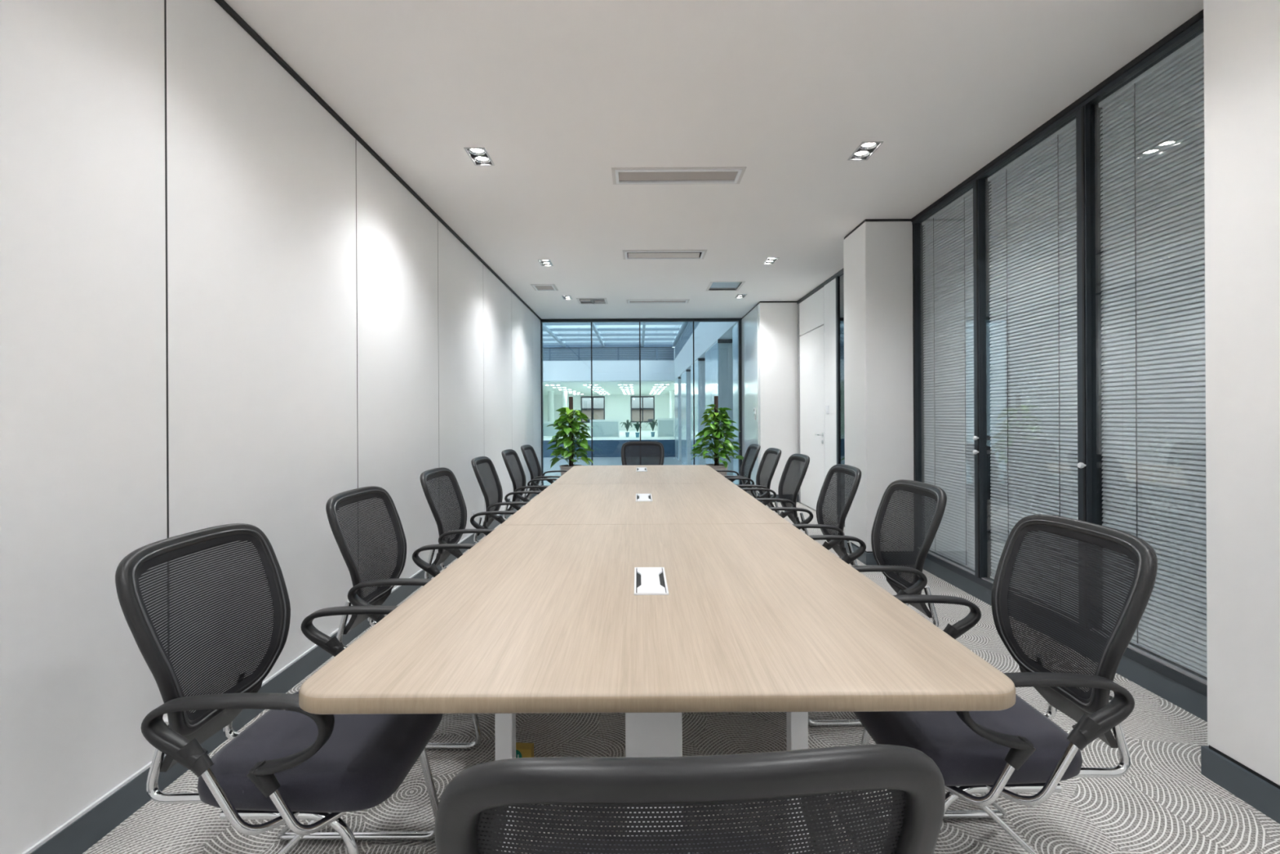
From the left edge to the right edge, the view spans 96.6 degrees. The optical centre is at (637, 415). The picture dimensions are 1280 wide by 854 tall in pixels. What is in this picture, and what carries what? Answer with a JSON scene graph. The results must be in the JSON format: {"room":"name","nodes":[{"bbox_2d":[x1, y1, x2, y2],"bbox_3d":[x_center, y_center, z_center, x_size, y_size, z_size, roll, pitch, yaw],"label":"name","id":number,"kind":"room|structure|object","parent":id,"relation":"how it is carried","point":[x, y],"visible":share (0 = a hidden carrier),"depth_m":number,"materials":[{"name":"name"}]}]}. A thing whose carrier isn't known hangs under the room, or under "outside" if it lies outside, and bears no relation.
{"room":"conference room","nodes":[
{"label":"conference room","id":0,"kind":"room"},
{"bbox_2d":[0,0,541,853],"bbox_3d":[-1.712,-0.181,3.650,0.120,2.940,12.500,0,0,0],"label":"wall","id":1,"kind":"structure","parent":0,"point":[218,306],"depth_m":2.06,"materials":[{"name":"white paint"}]},
{"bbox_2d":[21,483,542,853],"bbox_3d":[-1.645,1.230,3.600,0.024,0.118,12.400,0,0,0],"label":"baseboard","id":2,"kind":"structure","parent":1,"relation":"attached to","point":[82,831],"depth_m":1.89,"materials":[{"name":"grey metal"}]},
{"bbox_2d":[214,0,541,319],"bbox_3d":[-1.658,-1.641,3.600,0.028,0.019,12.400,0,0,0],"label":"trim","id":3,"kind":"structure","parent":1,"relation":"attached to","point":[222,3],"depth_m":3.11,"materials":[{"name":"black metal"}]},
{"bbox_2d":[542,394,669,430],"bbox_3d":[-3.001,-0.214,45.075,14.000,2.820,0.150,0,0,0],"label":"wall","id":4,"kind":"structure","parent":0,"point":[617,406],"depth_m":45.00,"materials":[{"name":"white paint"}]},
{"bbox_2d":[580,395,604,422],"bbox_3d":[-3.507,-0.462,45.010,1.890,2.080,0.100,0,0,0],"label":"window","id":5,"kind":"structure","parent":4,"relation":"in","point":[603,397],"depth_m":44.96,"materials":[{"name":"grey metal"}]},
{"bbox_2d":[631,395,654,422],"bbox_3d":[0.417,-0.482,45.010,1.880,2.080,0.100,0,0,0],"label":"window","id":6,"kind":"structure","parent":4,"relation":"in","point":[642,397],"depth_m":44.96,"materials":[{"name":"grey metal"}]},
{"bbox_2d":[542,360,674,381],"bbox_3d":[-3.611,-2.146,27.625,10.800,0.970,0.250,0,0,0],"label":"wall","id":7,"kind":"structure","parent":0,"point":[651,370],"depth_m":27.50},
{"bbox_2d":[542,347,674,360],"bbox_3d":[-3.615,-2.941,27.590,10.800,0.620,0.220,0,0,0],"label":"band","id":8,"kind":"object","parent":7,"relation":"on","point":[571,353],"visible":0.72,"depth_m":27.50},
{"bbox_2d":[542,380,675,395],"bbox_3d":[-3.009,-1.664,36.375,14.000,0.080,17.250,0,0,0],"label":"ceiling","id":9,"kind":"structure","parent":0,"point":[610,387],"depth_m":33.30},
{"bbox_2d":[543,440,675,457],"bbox_3d":[-4.052,1.611,27.470,11.880,0.820,0.060,0,0,0],"label":"wall","id":10,"kind":"structure","parent":0,"point":[602,448],"depth_m":27.44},
{"bbox_2d":[543,430,675,439],"bbox_3d":[-2.992,1.606,36.260,14.000,0.820,17.480,0,0,0],"label":"floor","id":11,"kind":"structure","parent":0,"point":[645,434],"depth_m":30.80,"materials":[{"name":"white"}]},
{"bbox_2d":[547,391,554,421],"bbox_3d":[-5.751,-0.199,38.000,0.480,2.819,0.480,0,0,0],"label":"column","id":12,"kind":"structure","parent":11,"relation":"on","point":[550,393],"depth_m":37.84,"materials":[{"name":"white paint"}]},
{"bbox_2d":[542,421,581,435],"bbox_3d":[-4.746,0.780,33.025,2.960,0.850,0.070,0,0,0],"label":"screen","id":13,"kind":"object","parent":11,"relation":"on","point":[548,430],"visible":0.17,"depth_m":33.00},
{"bbox_2d":[560,391,568,413],"bbox_3d":[-4.851,-0.204,38.000,0.480,2.819,0.480,0,0,0],"label":"column","id":14,"kind":"structure","parent":11,"relation":"on","point":[564,394],"depth_m":37.82,"materials":[{"name":"white paint"}]},
{"bbox_2d":[590,419,619,437],"bbox_3d":[-1.781,0.709,31.025,1.590,0.960,0.070,0,0,0],"label":"screen","id":15,"kind":"object","parent":11,"relation":"on","point":[601,428],"visible":0.9,"depth_m":31.00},
{"bbox_2d":[619,419,634,436],"bbox_3d":[-0.581,0.710,31.181,0.875,0.946,1.030,0,0,0],"label":"potted palm","id":16,"kind":"object","parent":11,"relation":"on","point":[627,424],"visible":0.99,"depth_m":31.10,"materials":[{"name":"green plant"}]},
{"bbox_2d":[629,421,644,437],"bbox_3d":[-0.019,0.745,30.586,0.960,0.870,0.730,0,0,28],"label":"potted palm","id":17,"kind":"object","parent":11,"relation":"on","point":[637,425],"visible":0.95,"depth_m":30.51,"materials":[{"name":"green plant"}]},
{"bbox_2d":[646,419,657,436],"bbox_3d":[0.816,0.703,31.336,0.924,0.946,0.941,0,0,0],"label":"potted palm","id":18,"kind":"object","parent":11,"relation":"on","point":[654,423],"visible":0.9,"depth_m":31.30,"materials":[{"name":"green plant"}]},
{"bbox_2d":[657,417,674,436],"bbox_3d":[1.554,0.657,31.025,0.920,1.030,0.070,0,0,0],"label":"screen","id":19,"kind":"object","parent":11,"relation":"on","point":[665,426],"visible":0.91,"depth_m":31.00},
{"bbox_2d":[669,390,675,432],"bbox_3d":[2.349,-0.242,38.000,0.480,2.819,0.480,0,0,0],"label":"column","id":20,"kind":"structure","parent":11,"relation":"on","point":[671,392],"depth_m":37.82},
{"bbox_2d":[543,456,683,484],"bbox_3d":[-1.489,2.058,18.825,15.000,0.100,17.350,0,0,0],"label":"floor","id":21,"kind":"structure","parent":0,"point":[672,460],"depth_m":24.13,"materials":[{"name":"stone"}]},
{"bbox_2d":[674,377,681,460],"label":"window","id":22,"kind":"structure","parent":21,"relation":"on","point":[677,414],"depth_m":25.25,"materials":[{"name":"clear glass"}]},
{"bbox_2d":[680,368,691,465],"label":"window","id":23,"kind":"structure","parent":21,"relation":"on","point":[686,375],"depth_m":21.06,"materials":[{"name":"clear glass"}]},
{"bbox_2d":[690,358,705,465],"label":"window","id":24,"kind":"structure","parent":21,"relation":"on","point":[700,364],"depth_m":16.86,"materials":[{"name":"glass"}]},
{"bbox_2d":[705,339,733,482],"bbox_3d":[2.451,0.147,13.890,1.300,3.680,2.420,0,0,0],"label":"bay","id":25,"kind":"object","parent":21,"relation":"on","point":[718,357],"visible":0.12,"depth_m":12.70,"materials":[{"name":"glass"}]},
{"bbox_2d":[732,321,738,484],"bbox_3d":[2.451,0.147,10.415,1.300,3.680,0.670,0,0,0],"label":"bay","id":26,"kind":"object","parent":21,"relation":"on","point":[735,330],"visible":0.02,"depth_m":10.45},
{"bbox_2d":[540,318,742,488],"bbox_3d":[0.082,-0.190,9.830,3.475,2.939,0.100,0,0,0],"label":"window","id":27,"kind":"structure","parent":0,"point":[601,320],"depth_m":9.79,"materials":[{"name":"black metal"}]},
{"bbox_2d":[543,180,742,289],"bbox_3d":[1.314,-2.017,3.775,6.151,0.100,12.750,0,0,0],"label":"ceiling slab","id":28,"kind":"structure","parent":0,"point":[624,180],"depth_m":6.88,"materials":[{"name":"white paint"}]},
{"bbox_2d":[82,493,1279,853],"bbox_3d":[1.332,1.303,3.775,6.150,0.060,12.750,0,0,0],"label":"floor","id":29,"kind":"structure","parent":0,"point":[1163,803],"depth_m":1.90,"materials":[{"name":"carpet"}]},
{"bbox_2d":[115,523,443,853],"bbox_3d":[-0.893,0.798,1.520,0.644,0.971,0.624,0,0,0],"label":"armchair","id":30,"kind":"object","parent":29,"relation":"on","point":[291,764],"visible":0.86,"depth_m":1.40,"materials":[{"name":"fabric"}]},
{"bbox_2d":[325,485,481,749],"bbox_3d":[-0.898,0.798,2.401,0.645,0.971,0.625,0,0,1],"label":"armchair","id":31,"kind":"object","parent":29,"relation":"on","point":[335,504],"visible":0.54,"depth_m":2.39,"materials":[{"name":"black fabric"}]},
{"bbox_2d":[419,467,516,578],"bbox_3d":[-0.893,0.798,3.330,0.644,0.971,0.624,0,0,0],"label":"armchair","id":32,"kind":"object","parent":29,"relation":"on","point":[442,554],"visible":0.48,"depth_m":3.36,"materials":[{"name":"black fabric"}]},
{"bbox_2d":[471,456,542,543],"bbox_3d":[-0.893,0.798,4.289,0.644,0.971,0.624,0,0,-1],"label":"armchair","id":33,"kind":"object","parent":29,"relation":"on","point":[480,460],"visible":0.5,"depth_m":4.33,"materials":[{"name":"black fabric"}]},
{"bbox_2d":[515,742,533,757],"bbox_3d":[-0.433,1.255,2.120,0.090,0.055,0.041,0,0,4],"label":"carton","id":34,"kind":"object","parent":29,"relation":"on","point":[522,749],"visible":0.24,"depth_m":2.10,"materials":[{"name":"brown cardboard"}]},
{"bbox_2d":[501,448,557,519],"bbox_3d":[-0.893,0.798,5.210,0.644,0.971,0.624,0,0,0],"label":"armchair","id":35,"kind":"object","parent":29,"relation":"on","point":[505,453],"visible":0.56,"depth_m":5.26,"materials":[{"name":"black fabric"}]},
{"bbox_2d":[520,444,568,505],"bbox_3d":[-0.888,0.798,6.021,0.645,0.971,0.625,0,0,1],"label":"armchair","id":36,"kind":"object","parent":29,"relation":"on","point":[527,448],"visible":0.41,"depth_m":6.10,"materials":[{"name":"black fabric"}]},
{"bbox_2d":[546,396,593,475],"bbox_3d":[-1.014,0.505,8.623,0.726,1.560,0.799,0,0,0],"label":"pothos","id":37,"kind":"object","parent":29,"relation":"on","point":[574,428],"visible":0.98,"depth_m":8.53,"materials":[{"name":"plant"}]},
{"bbox_2d":[560,464,582,475],"bbox_3d":[-0.995,1.020,8.600,0.350,0.530,0.350,0,0,0],"label":"pot","id":38,"kind":"object","parent":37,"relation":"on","point":[564,467],"depth_m":8.49,"materials":[{"name":"grey ceramic"}]},
{"bbox_2d":[621,440,664,465],"bbox_3d":[0.064,0.793,6.497,0.625,0.971,0.645,0,0,0],"label":"armchair","id":39,"kind":"object","parent":29,"relation":"on","point":[642,445],"visible":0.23,"depth_m":6.75,"materials":[{"name":"black fabric"}]},
{"bbox_2d":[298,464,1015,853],"bbox_3d":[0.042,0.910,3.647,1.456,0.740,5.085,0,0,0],"label":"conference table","id":40,"kind":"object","parent":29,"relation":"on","point":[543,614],"visible":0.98,"depth_m":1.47,"materials":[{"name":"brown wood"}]},
{"bbox_2d":[636,466,647,471],"bbox_3d":[0.042,0.537,5.670,0.104,0.006,0.400,0,0,0],"label":"box","id":41,"kind":"object","parent":40,"relation":"on","point":[638,468],"visible":1,"depth_m":5.64,"materials":[{"name":"white plastic"}]},
{"bbox_2d":[635,493,652,501],"bbox_3d":[0.042,0.537,3.736,0.104,0.006,0.328,0,0,0],"label":"box","id":42,"kind":"object","parent":40,"relation":"on","point":[639,497],"visible":1,"depth_m":3.71,"materials":[{"name":"white plastic"}]},
{"bbox_2d":[634,567,668,595],"bbox_3d":[0.042,0.537,1.861,0.104,0.006,0.297,0,0,0],"label":"box","id":43,"kind":"object","parent":40,"relation":"on","point":[647,580],"visible":1,"depth_m":1.83,"materials":[{"name":"white plastic"}]},
{"bbox_2d":[435,743,945,853],"bbox_3d":[0.046,0.793,0.820,0.624,0.971,0.644,0,0,-3],"label":"armchair","id":44,"kind":"object","parent":29,"relation":"on","point":[472,818],"visible":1,"depth_m":0.53,"materials":[{"name":"black plastic"}]},
{"bbox_2d":[689,395,743,475],"bbox_3d":[1.166,0.491,8.583,0.716,1.565,0.725,0,0,40],"label":"pothos","id":45,"kind":"object","parent":29,"relation":"on","point":[717,433],"visible":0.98,"depth_m":8.53,"materials":[{"name":"plant"}]},
{"bbox_2d":[705,463,728,475],"bbox_3d":[1.195,1.009,8.600,0.350,0.530,0.350,0,0,0],"label":"pot","id":46,"kind":"object","parent":29,"relation":"on","point":[715,466],"depth_m":8.46,"materials":[{"name":"grey ceramic"}]},
{"bbox_2d":[715,444,760,497],"bbox_3d":[0.946,0.788,5.950,0.644,0.971,0.624,0,0,0],"label":"armchair","id":47,"kind":"object","parent":29,"relation":"on","point":[756,447],"visible":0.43,"depth_m":6.03,"materials":[{"name":"black fabric"}]},
{"bbox_2d":[726,447,781,515],"bbox_3d":[0.966,0.788,5.201,0.644,0.971,0.624,0,0,-1],"label":"armchair","id":48,"kind":"object","parent":29,"relation":"on","point":[775,452],"visible":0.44,"depth_m":5.25,"materials":[{"name":"black fabric"}]},
{"bbox_2d":[741,453,809,535],"bbox_3d":[0.976,0.788,4.400,0.644,0.971,0.624,0,0,0],"label":"armchair","id":49,"kind":"object","parent":29,"relation":"on","point":[793,515],"visible":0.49,"depth_m":4.44,"materials":[{"name":"black fabric"}]},
{"bbox_2d":[768,464,861,565],"bbox_3d":[0.971,0.788,3.419,0.645,0.971,0.625,0,0,1],"label":"armchair","id":50,"kind":"object","parent":29,"relation":"on","point":[837,545],"visible":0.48,"depth_m":3.45,"materials":[{"name":"black fabric"}]},
{"bbox_2d":[808,479,946,726],"bbox_3d":[0.976,0.788,2.551,0.644,0.971,0.624,0,0,-1],"label":"armchair","id":51,"kind":"object","parent":29,"relation":"on","point":[900,585],"visible":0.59,"depth_m":2.55,"materials":[{"name":"black fabric"}]},
{"bbox_2d":[853,514,1157,853],"bbox_3d":[0.966,0.788,1.600,0.644,0.971,0.624,0,0,0],"label":"armchair","id":52,"kind":"object","parent":29,"relation":"on","point":[1019,748],"visible":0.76,"depth_m":1.48,"materials":[{"name":"black fabric"}]},
{"bbox_2d":[224,0,1204,319],"bbox_3d":[1.316,-1.667,3.775,6.151,0.001,12.750,0,0,0],"label":"ceiling","id":53,"kind":"structure","parent":0,"point":[559,95],"depth_m":3.11,"materials":[{"name":"white paint"}]},
{"bbox_2d":[463,147,494,165],"bbox_3d":[-1.009,-1.705,3.650,0.130,0.106,0.248,0,0,0],"label":"recessed light","id":54,"kind":"object","parent":53,"relation":"in","point":[478,156],"visible":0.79,"depth_m":3.67,"materials":[{"name":"metal"}]},
{"bbox_2d":[530,284,558,290],"bbox_3d":[-1.196,-1.698,7.365,0.305,0.112,0.360,0,0,0],"label":"ceiling vent","id":55,"kind":"object","parent":53,"relation":"in","point":[536,286],"visible":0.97,"depth_m":7.36,"materials":[{"name":"white metal"}]},
{"bbox_2d":[537,259,553,266],"bbox_3d":[-0.994,-1.705,6.190,0.130,0.106,0.248,0,0,0],"label":"recessed light","id":56,"kind":"object","parent":53,"relation":"in","point":[543,262],"visible":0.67,"depth_m":6.22,"materials":[{"name":"metal"}]},
{"bbox_2d":[561,295,572,299],"bbox_3d":[-0.987,-1.705,8.000,0.130,0.106,0.248,0,0,0],"label":"recessed light","id":57,"kind":"object","parent":53,"relation":"in","point":[565,297],"visible":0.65,"depth_m":8.07,"materials":[{"name":"metal"}]},
{"bbox_2d":[576,297,608,303],"bbox_3d":[-0.650,-1.661,8.252,0.428,0.032,0.405,0,0,0],"label":"ceiling vent","id":58,"kind":"object","parent":53,"relation":"attached to","point":[580,300],"visible":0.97,"depth_m":8.26,"materials":[{"name":"white metal"}]},
{"bbox_2d":[626,299,689,303],"bbox_3d":[0.298,-1.706,8.300,0.907,0.112,0.240,0,0,0],"label":"ceiling vent","id":59,"kind":"object","parent":53,"relation":"in","point":[630,301],"visible":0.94,"depth_m":8.34,"materials":[{"name":"white metal"}]},
{"bbox_2d":[622,249,707,259],"bbox_3d":[0.277,-1.706,5.893,0.852,0.112,0.325,0,0,0],"label":"ceiling vent","id":60,"kind":"object","parent":53,"relation":"in","point":[630,255],"visible":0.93,"depth_m":5.97,"materials":[{"name":"white metal"}]},
{"bbox_2d":[611,166,746,184],"bbox_3d":[0.279,-1.706,3.954,0.905,0.112,0.268,0,0,0],"label":"ceiling vent","id":61,"kind":"object","parent":53,"relation":"in","point":[664,175],"visible":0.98,"depth_m":3.96,"materials":[{"name":"white metal"}]},
{"bbox_2d":[706,281,745,290],"bbox_3d":[1.129,-1.672,7.355,0.435,0.020,0.530,0,0,0],"label":"ceiling vent","id":62,"kind":"object","parent":53,"relation":"attached to","point":[713,285],"visible":0.97,"depth_m":7.36,"materials":[{"name":"metal"}]},
{"bbox_2d":[734,286,746,297],"bbox_3d":[1.445,-1.718,7.967,0.130,0.106,0.248,0,0,0],"label":"recessed light","id":63,"kind":"object","parent":53,"relation":"in","point":[739,295],"visible":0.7,"depth_m":8.00,"materials":[{"name":"metal"}]},
{"bbox_2d":[762,257,778,264],"bbox_3d":[1.438,-1.718,6.155,0.130,0.106,0.248,0,0,0],"label":"recessed light","id":64,"kind":"object","parent":53,"relation":"in","point":[768,260],"visible":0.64,"depth_m":6.21,"materials":[{"name":"metal"}]},
{"bbox_2d":[847,142,883,160],"bbox_3d":[1.436,-1.718,3.600,0.130,0.106,0.248,0,0,0],"label":"recessed light","id":65,"kind":"object","parent":53,"relation":"in","point":[865,150],"visible":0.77,"depth_m":3.62,"materials":[{"name":"metal"}]},
{"bbox_2d":[674,301,798,502],"bbox_3d":[2.141,-0.696,18.040,0.710,3.930,19.420,0,0,0],"label":"wall","id":66,"kind":"structure","parent":0,"point":[769,331],"depth_m":8.34,"materials":[{"name":"white paint"}]},
{"bbox_2d":[674,322,699,359],"bbox_3d":[1.885,-2.970,18.825,0.200,0.620,17.350,0,0,0],"label":"band","id":67,"kind":"object","parent":66,"relation":"attached to","point":[688,331],"visible":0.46,"depth_m":21.58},
{"bbox_2d":[753,408,755,420],"bbox_3d":[1.782,-0.022,8.660,0.020,0.185,0.086,0,0,0],"label":"thermostat","id":68,"kind":"object","parent":66,"relation":"attached to","point":[754,409],"visible":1,"depth_m":8.62,"materials":[{"name":"white plastic"}]},
{"bbox_2d":[797,268,844,304],"bbox_3d":[2.369,-1.647,6.850,0.064,0.049,2.980,0,0,0],"label":"trim","id":69,"kind":"structure","parent":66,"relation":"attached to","point":[841,272],"depth_m":7.24,"materials":[{"name":"black metal"}]},
{"bbox_2d":[823,278,837,519],"bbox_3d":[2.378,-0.177,6.938,0.062,2.890,0.425,0,0,0],"label":"wall panel","id":70,"kind":"object","parent":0,"point":[829,289],"visible":0.5,"depth_m":6.93,"materials":[{"name":"white paint"}]},
{"bbox_2d":[797,287,825,514],"bbox_3d":[2.348,-0.177,7.745,0.122,2.890,1.190,0,0,0],"label":"door","id":71,"kind":"structure","parent":70,"relation":"attached to","point":[811,312],"depth_m":7.66,"materials":[{"name":"metal"}]},
{"bbox_2d":[826,405,828,413],"bbox_3d":[2.341,-0.072,7.030,0.014,0.100,0.086,0,0,0],"label":"light switch","id":72,"kind":"object","parent":70,"relation":"attached to","point":[827,406],"visible":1,"depth_m":7.01,"materials":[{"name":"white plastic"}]},
{"bbox_2d":[843,218,931,564],"bbox_3d":[2.216,-0.201,5.105,0.565,2.939,0.530,0,0,0],"label":"wall","id":73,"kind":"structure","parent":0,"point":[877,253],"depth_m":4.85,"materials":[{"name":"white paint"}]},
{"bbox_2d":[835,273,844,526],"bbox_3d":[2.377,-0.177,6.043,0.064,2.890,1.365,0,0,0],"label":"window","id":74,"kind":"structure","parent":73,"relation":"in","point":[839,280],"depth_m":6.63,"materials":[{"name":"black metal"}]},
{"bbox_2d":[912,182,977,582],"bbox_3d":[2.395,-0.229,4.400,0.108,2.783,0.900,0,0,0],"label":"window","id":75,"kind":"structure","parent":73,"relation":"in","point":[917,238],"depth_m":4.81,"materials":[{"name":"metal"}]},
{"bbox_2d":[921,188,974,570],"bbox_3d":[2.409,-0.256,4.391,0.031,2.726,0.802,0,0,0],"label":"blind","id":76,"kind":"object","parent":75,"relation":"attached to","point":[949,457],"visible":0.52,"depth_m":4.37,"materials":[{"name":"metal"}]},
{"bbox_2d":[972,109,1082,634],"bbox_3d":[2.380,-0.229,3.482,0.137,2.783,0.935,0,0,0],"label":"window","id":77,"kind":"structure","parent":73,"relation":"in","point":[983,437],"depth_m":3.91,"materials":[{"name":"metal"}]},
{"bbox_2d":[987,119,1078,617],"bbox_3d":[2.409,-0.256,3.474,0.031,2.726,0.837,0,0,0],"label":"blind","id":78,"kind":"object","parent":77,"relation":"attached to","point":[1034,467],"visible":0.62,"depth_m":3.46,"materials":[{"name":"metal"}]},
{"bbox_2d":[911,9,1204,224],"bbox_3d":[2.385,-1.646,3.430,0.112,0.051,2.840,0,0,0],"label":"trim","id":79,"kind":"structure","parent":73,"relation":"attached to","point":[1193,27],"depth_m":2.97,"materials":[{"name":"black metal"}]},
{"bbox_2d":[915,555,1207,721],"bbox_3d":[2.406,1.215,3.430,0.100,0.105,2.840,0,0,0],"label":"baseboard","id":80,"kind":"structure","parent":73,"relation":"attached to","point":[1190,700],"depth_m":2.68,"materials":[{"name":"grey metal"}]},
{"bbox_2d":[1077,104,1207,697],"bbox_3d":[2.380,-0.229,2.513,0.137,2.783,1.005,0,0,0],"label":"window","id":81,"kind":"structure","parent":80,"relation":"on","point":[1091,464],"depth_m":2.98,"materials":[{"name":"metal"}]},
{"bbox_2d":[1098,31,1207,677],"bbox_3d":[2.409,-0.256,2.503,0.031,2.726,0.907,0,0,0],"label":"blind","id":82,"kind":"object","parent":81,"relation":"attached to","point":[1154,491],"visible":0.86,"depth_m":2.63,"materials":[{"name":"metal"}]},
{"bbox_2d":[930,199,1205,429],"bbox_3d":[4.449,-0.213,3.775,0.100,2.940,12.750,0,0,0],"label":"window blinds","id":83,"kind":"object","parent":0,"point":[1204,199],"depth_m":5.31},
{"bbox_2d":[1200,0,1279,823],"bbox_3d":[3.194,-0.206,-0.295,2.410,2.939,4.630,0,0,0],"label":"wall","id":84,"kind":"structure","parent":0,"point":[1242,37],"depth_m":1.88,"materials":[{"name":"white paint"}]},
{"bbox_3d":[-9.104,-0.657,18.825,0.200,5.410,17.350,0,0,0],"label":"wall","id":85,"kind":"structure","parent":0,"visible":0},
{"bbox_2d":[542,322,688,348],"bbox_3d":[-3.568,-3.376,18.825,10.900,0.230,17.750,0,0,0],"label":"skylight","id":86,"kind":"object","parent":85,"relation":"on","point":[560,344],"visible":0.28,"depth_m":24.46,"materials":[{"name":"glass"}]},
{"label":"outside","id":87,"kind":"structure","parent":0,"visible":0},
{"bbox_2d":[582,409,653,421],"bbox_3d":[-1.973,5.165,80.000,50.600,12.250,10.600,0,0,0],"label":"building","id":88,"kind":"structure","parent":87,"point":[597,414],"depth_m":75.01,"materials":[{"name":"grey"}]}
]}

